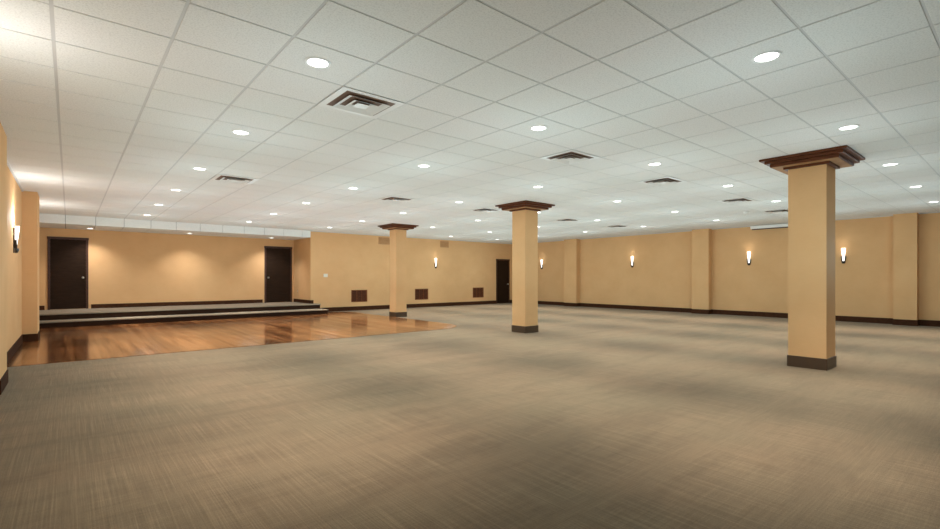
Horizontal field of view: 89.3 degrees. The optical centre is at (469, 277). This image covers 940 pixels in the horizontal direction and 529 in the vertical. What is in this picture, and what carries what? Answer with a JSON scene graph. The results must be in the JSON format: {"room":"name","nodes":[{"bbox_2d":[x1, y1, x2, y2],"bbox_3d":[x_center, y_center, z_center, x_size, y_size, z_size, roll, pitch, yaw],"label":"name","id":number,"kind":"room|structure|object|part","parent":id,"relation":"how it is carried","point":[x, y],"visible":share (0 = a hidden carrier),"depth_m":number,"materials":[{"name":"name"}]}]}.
{"room":"event hall","nodes":[
{"label":"event hall","id":0,"kind":"room"},
{"bbox_2d":[0,122,39,394],"bbox_3d":[-4.550,-0.258,4.373,0.427,2.925,22.950,0,0,-40],"label":"wall","id":1,"kind":"structure","parent":0,"point":[19,272],"depth_m":7.97,"materials":[{"name":"beige paint"}]},
{"bbox_2d":[7,334,22,362],"bbox_3d":[-3.715,1.130,3.370,0.014,0.150,20.340,0,0,-40],"label":"baseboard","id":2,"kind":"structure","parent":1,"relation":"attached to","point":[16,345],"depth_m":7.52,"materials":[{"name":"brown wood"}]},
{"bbox_2d":[13,226,19,252],"bbox_3d":[-7.188,-0.603,7.544,0.073,0.425,0.112,0,0,-40],"label":"wall sconce","id":3,"kind":"object","parent":1,"relation":"attached to","point":[16,228],"visible":1,"depth_m":7.51,"materials":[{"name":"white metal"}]},
{"bbox_3d":[-7.209,-0.595,7.526,0.016,0.400,0.052,0,0,-40],"label":"plate","id":4,"kind":"part","parent":3,"relation":"part of","materials":[{"name":"brown metal"}]},
{"bbox_3d":[-7.179,-0.627,7.551,0.051,0.375,0.102,0,0,-40],"label":"lamp shade","id":5,"kind":"part","parent":3,"relation":"part of","materials":[{"name":"white glass"}]},
{"bbox_2d":[39,227,293,309],"bbox_3d":[-9.387,-0.258,15.430,7.260,2.925,0.200,0,0,-40],"label":"wall","id":6,"kind":"structure","parent":0,"point":[124,267],"depth_m":15.08,"materials":[{"name":"beige paint"}]},
{"bbox_2d":[47,236,88,309],"bbox_3d":[-11.428,-0.130,13.546,0.910,2.050,0.115,0,0,-40],"label":"door","id":7,"kind":"structure","parent":6,"relation":"in","point":[67,256],"depth_m":13.54,"materials":[{"name":"brown wood"}]},
{"bbox_2d":[39,299,313,309],"bbox_3d":[-8.688,0.835,14.832,7.160,0.120,1.614,0,0,-40],"label":"baseboard","id":8,"kind":"structure","parent":6,"relation":"attached to","point":[295,300],"depth_m":15.28,"materials":[{"name":"brown wood"}]},
{"bbox_2d":[264,246,291,302],"bbox_3d":[-6.959,-0.120,17.305,0.990,2.030,0.115,0,0,-40],"label":"door","id":9,"kind":"structure","parent":6,"relation":"in","point":[277,260],"depth_m":17.30,"materials":[{"name":"brown wood"}]},
{"bbox_2d":[294,231,511,307],"bbox_3d":[-2.268,-0.258,20.373,10.000,2.925,1.800,0,0,-40],"label":"wall","id":10,"kind":"structure","parent":0,"point":[350,262],"depth_m":18.28,"materials":[{"name":"beige paint"}]},
{"bbox_2d":[351,290,366,301],"bbox_3d":[-4.101,0.670,17.643,0.640,0.440,0.018,0,0,-40],"label":"air vent","id":11,"kind":"object","parent":10,"relation":"in","point":[356,295],"visible":1,"depth_m":17.63,"materials":[{"name":"brown metal"}]},
{"bbox_2d":[378,237,389,244],"bbox_3d":[-3.259,-1.415,18.351,0.600,0.260,0.018,0,0,-40],"label":"air vent","id":12,"kind":"object","parent":10,"relation":"in","point":[381,240],"visible":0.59,"depth_m":18.30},
{"bbox_2d":[322,300,511,311],"bbox_3d":[-1.609,1.130,19.742,9.805,0.150,0.014,0,0,-40],"label":"baseboard","id":13,"kind":"structure","parent":10,"relation":"attached to","point":[330,309],"depth_m":19.17,"materials":[{"name":"brown wood"}]},
{"bbox_2d":[415,289,427,299],"bbox_3d":[-1.973,0.670,19.433,0.640,0.440,0.018,0,0,-40],"label":"air vent","id":14,"kind":"object","parent":10,"relation":"in","point":[420,294],"visible":1,"depth_m":19.42,"materials":[{"name":"brown metal"}]},
{"bbox_2d":[440,241,448,247],"bbox_3d":[-1.082,-1.415,20.183,0.450,0.260,0.018,0,0,-40],"label":"air vent","id":15,"kind":"object","parent":10,"relation":"in","point":[445,244],"visible":1,"depth_m":20.19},
{"bbox_2d":[473,287,483,297],"bbox_3d":[0.372,0.662,21.406,0.630,0.445,0.018,0,0,-40],"label":"air vent","id":16,"kind":"object","parent":10,"relation":"in","point":[477,292],"visible":1,"depth_m":21.42,"materials":[{"name":"brown metal"}]},
{"bbox_2d":[496,259,509,303],"bbox_3d":[1.559,0.165,22.380,0.880,2.080,0.115,0,0,-40],"label":"door","id":17,"kind":"structure","parent":10,"relation":"in","point":[502,265],"depth_m":22.37,"materials":[{"name":"brown wood"}]},
{"bbox_2d":[0,0,939,243],"bbox_3d":[1.968,-1.558,9.855,17.460,0.325,23.350,0,0,-40],"label":"ceiling","id":18,"kind":"structure","parent":0,"point":[108,107],"depth_m":4.67,"materials":[{"name":"tile"}]},
{"bbox_2d":[193,167,206,169],"bbox_3d":[-4.011,-1.616,7.067,0.196,0.008,0.196,0,0,-40],"label":"recessed light","id":19,"kind":"object","parent":18,"relation":"in","point":[195,168],"visible":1,"depth_m":7.03,"materials":[{"name":"white"}]},
{"bbox_2d":[210,174,258,183],"bbox_3d":[-3.874,-1.605,7.831,0.613,0.028,0.552,0,0,-40],"label":"ceiling vent","id":20,"kind":"object","parent":18,"relation":"in","point":[219,177],"visible":1,"depth_m":7.80,"materials":[{"name":"white metal"}]},
{"bbox_2d":[231,130,250,134],"bbox_3d":[-2.552,-1.616,5.302,0.196,0.008,0.196,0,0,-40],"label":"recessed light","id":21,"kind":"object","parent":18,"relation":"in","point":[238,132],"visible":1,"depth_m":5.29,"materials":[{"name":"white"}]},
{"bbox_2d":[304,57,330,68],"bbox_3d":[-1.146,-1.616,3.584,0.196,0.008,0.196,0,0,-40],"label":"recessed light","id":22,"kind":"object","parent":18,"relation":"in","point":[315,62],"visible":1,"depth_m":3.57,"materials":[{"name":"white"}]},
{"bbox_2d":[317,86,404,118],"bbox_3d":[-1.013,-1.605,4.430,0.613,0.028,0.552,0,0,-40],"label":"ceiling vent","id":23,"kind":"object","parent":18,"relation":"in","point":[346,99],"visible":1,"depth_m":4.40,"materials":[{"name":"white metal"}]},
{"bbox_3d":[-1.013,-1.596,4.430,0.123,0.004,0.111,0,0,-40],"label":"plate","id":24,"kind":"part","parent":23,"relation":"part of","materials":[{"name":"white metal"}]},
{"bbox_2d":[377,196,415,202],"bbox_3d":[-1.513,-1.605,9.817,0.613,0.028,0.552,0,0,-40],"label":"ceiling vent","id":25,"kind":"object","parent":18,"relation":"in","point":[389,198],"visible":1,"depth_m":9.82,"materials":[{"name":"white metal"}]},
{"bbox_2d":[417,164,429,167],"bbox_3d":[-0.670,-1.616,6.885,0.196,0.008,0.196,0,0,-40],"label":"recessed light","id":26,"kind":"object","parent":18,"relation":"in","point":[419,165],"visible":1,"depth_m":6.85,"materials":[{"name":"white"}]},
{"bbox_2d":[469,208,501,212],"bbox_3d":[0.375,-1.605,11.405,0.613,0.028,0.552,0,0,-40],"label":"ceiling vent","id":27,"kind":"object","parent":18,"relation":"in","point":[485,210],"visible":1,"depth_m":11.38,"materials":[{"name":"white metal"}]},
{"bbox_2d":[530,125,547,130],"bbox_3d":[0.742,-1.616,5.146,0.196,0.008,0.196,0,0,-40],"label":"recessed light","id":28,"kind":"object","parent":18,"relation":"in","point":[536,127],"visible":1,"depth_m":5.12,"materials":[{"name":"white"}]},
{"bbox_2d":[553,218,579,221],"bbox_3d":[2.736,-1.605,13.392,0.613,0.028,0.552,0,0,-40],"label":"ceiling vent","id":29,"kind":"object","parent":18,"relation":"in","point":[568,219],"visible":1,"depth_m":13.35,"materials":[{"name":"white metal"}]},
{"bbox_2d":[540,150,600,164],"bbox_3d":[1.347,-1.605,6.416,0.613,0.028,0.552,0,0,-40],"label":"ceiling vent","id":30,"kind":"object","parent":18,"relation":"in","point":[569,157],"visible":1,"depth_m":6.40,"materials":[{"name":"white metal"}]},
{"bbox_2d":[604,225,628,227],"bbox_3d":[4.625,-1.605,14.980,0.613,0.028,0.552,0,0,-40],"label":"ceiling vent","id":31,"kind":"object","parent":18,"relation":"in","point":[613,226],"visible":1,"depth_m":14.96,"materials":[{"name":"white metal"}]},
{"bbox_2d":[648,162,661,165],"bbox_3d":[2.632,-1.616,6.775,0.196,0.008,0.196,0,0,-40],"label":"recessed light","id":32,"kind":"object","parent":18,"relation":"in","point":[654,163],"visible":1,"depth_m":6.76,"materials":[{"name":"white"}]},
{"bbox_2d":[639,176,686,185],"bbox_3d":[3.236,-1.605,8.005,0.613,0.028,0.552,0,0,-40],"label":"ceiling vent","id":33,"kind":"object","parent":18,"relation":"in","point":[668,180],"visible":1,"depth_m":7.98,"materials":[{"name":"white metal"}]},
{"bbox_2d":[719,197,755,203],"bbox_3d":[5.597,-1.605,9.991,0.613,0.028,0.552,0,0,-40],"label":"ceiling vent","id":34,"kind":"object","parent":18,"relation":"in","point":[737,200],"visible":1,"depth_m":9.96,"materials":[{"name":"white metal"}]},
{"bbox_2d":[751,50,782,62],"bbox_3d":[2.175,-1.616,3.489,0.196,0.008,0.196,0,0,-40],"label":"recessed light","id":35,"kind":"object","parent":18,"relation":"in","point":[763,57],"visible":1,"depth_m":3.47,"materials":[{"name":"white"}]},
{"bbox_2d":[760,209,787,213],"bbox_3d":[7.485,-1.605,11.580,0.613,0.028,0.552,0,0,-40],"label":"ceiling vent","id":36,"kind":"object","parent":18,"relation":"in","point":[779,210],"visible":0.9,"depth_m":11.59,"materials":[{"name":"white metal"}]},
{"bbox_2d":[837,124,859,130],"bbox_3d":[4.076,-1.616,5.128,0.196,0.008,0.196,0,0,-40],"label":"recessed light","id":37,"kind":"object","parent":18,"relation":"in","point":[849,127],"visible":1,"depth_m":5.11,"materials":[{"name":"white"}]},
{"bbox_2d":[881,163,898,165],"bbox_3d":[6.002,-1.616,6.800,0.196,0.008,0.196,0,0,-40],"label":"recessed light","id":38,"kind":"object","parent":18,"relation":"in","point":[887,164],"visible":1,"depth_m":6.78,"materials":[{"name":"white"}]},
{"bbox_2d":[0,303,939,528],"bbox_3d":[2.482,1.262,9.243,17.460,0.126,21.750,0,0,-40],"label":"floor","id":39,"kind":"structure","parent":0,"point":[595,417],"depth_m":3.91,"materials":[{"name":"beige carpet"}]},
{"bbox_2d":[39,302,327,328],"bbox_3d":[-8.325,1.050,14.486,7.269,0.310,2.609,0,0,-40],"label":"stage","id":40,"kind":"object","parent":39,"relation":"on","point":[59,318],"visible":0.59,"depth_m":13.40,"materials":[{"name":"carpet"}]},
{"bbox_2d":[378,223,418,316],"bbox_3d":[-2.233,-0.207,14.770,0.916,2.825,0.916,0,0,-40],"label":"column","id":41,"kind":"structure","parent":39,"relation":"on","point":[397,231],"depth_m":14.62,"materials":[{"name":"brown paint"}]},
{"bbox_3d":[-2.233,1.130,14.770,0.400,0.150,0.400,0,0,-40],"label":"trim","id":42,"kind":"part","parent":41,"relation":"part of","materials":[{"name":"brown wood"}]},
{"bbox_2d":[495,200,554,332],"bbox_3d":[1.224,-0.207,10.602,0.940,2.825,0.940,0,0,-40],"label":"column","id":43,"kind":"structure","parent":39,"relation":"on","point":[524,213],"depth_m":10.46,"materials":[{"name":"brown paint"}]},
{"bbox_3d":[1.224,-1.491,10.602,0.490,0.030,0.490,0,0,-40],"label":"neck moulding","id":44,"kind":"part","parent":43,"relation":"part of","materials":[{"name":"beige paint"}]},
{"bbox_3d":[1.224,1.130,10.602,0.424,0.150,0.424,0,0,-40],"label":"trim","id":45,"kind":"part","parent":43,"relation":"part of","materials":[{"name":"brown wood"}]},
{"bbox_2d":[759,145,864,370],"bbox_3d":[4.652,-0.207,6.481,0.970,2.825,0.970,0,0,-40],"label":"column","id":46,"kind":"structure","parent":39,"relation":"on","point":[811,174],"depth_m":6.32,"materials":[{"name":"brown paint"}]},
{"bbox_3d":[4.652,-1.491,6.481,0.520,0.030,0.520,0,0,-40],"label":"neck moulding","id":47,"kind":"part","parent":46,"relation":"part of","materials":[{"name":"beige paint"}]},
{"bbox_3d":[4.652,1.130,6.481,0.454,0.150,0.454,0,0,-40],"label":"trim","id":48,"kind":"part","parent":46,"relation":"part of","materials":[{"name":"brown wood"}]},
{"bbox_2d":[538,213,939,325],"bbox_3d":[8.922,-0.258,14.791,0.462,2.925,21.550,0,0,-40],"label":"wall","id":49,"kind":"structure","parent":0,"point":[891,268],"depth_m":15.14,"materials":[{"name":"beige paint"}]},
{"bbox_2d":[538,301,939,326],"bbox_3d":[9.003,1.130,14.732,0.014,0.150,21.316,0,0,-40],"label":"baseboard","id":50,"kind":"structure","parent":49,"relation":"attached to","point":[935,323],"depth_m":15.13,"materials":[{"name":"brown wood"}]},
{"bbox_2d":[747,252,750,264],"bbox_3d":[8.766,-0.603,14.967,0.073,0.425,0.112,0,0,-40],"label":"wall sconce","id":51,"kind":"object","parent":49,"relation":"attached to","point":[748,253],"visible":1,"depth_m":14.95,"materials":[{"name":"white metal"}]},
{"bbox_2d":[750,223,787,229],"bbox_3d":[9.410,-1.552,14.123,0.175,0.133,1.940,0,0,-40],"label":"projection screen","id":52,"kind":"object","parent":49,"relation":"attached to","point":[774,226],"visible":0.56,"depth_m":14.40,"materials":[{"name":"white metal"}]},
{"bbox_2d":[841,248,845,263],"bbox_3d":[10.305,-0.603,13.138,0.073,0.425,0.112,0,0,-40],"label":"wall sconce","id":53,"kind":"object","parent":49,"relation":"attached to","point":[843,257],"visible":1,"depth_m":13.12,"materials":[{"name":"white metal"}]}
]}

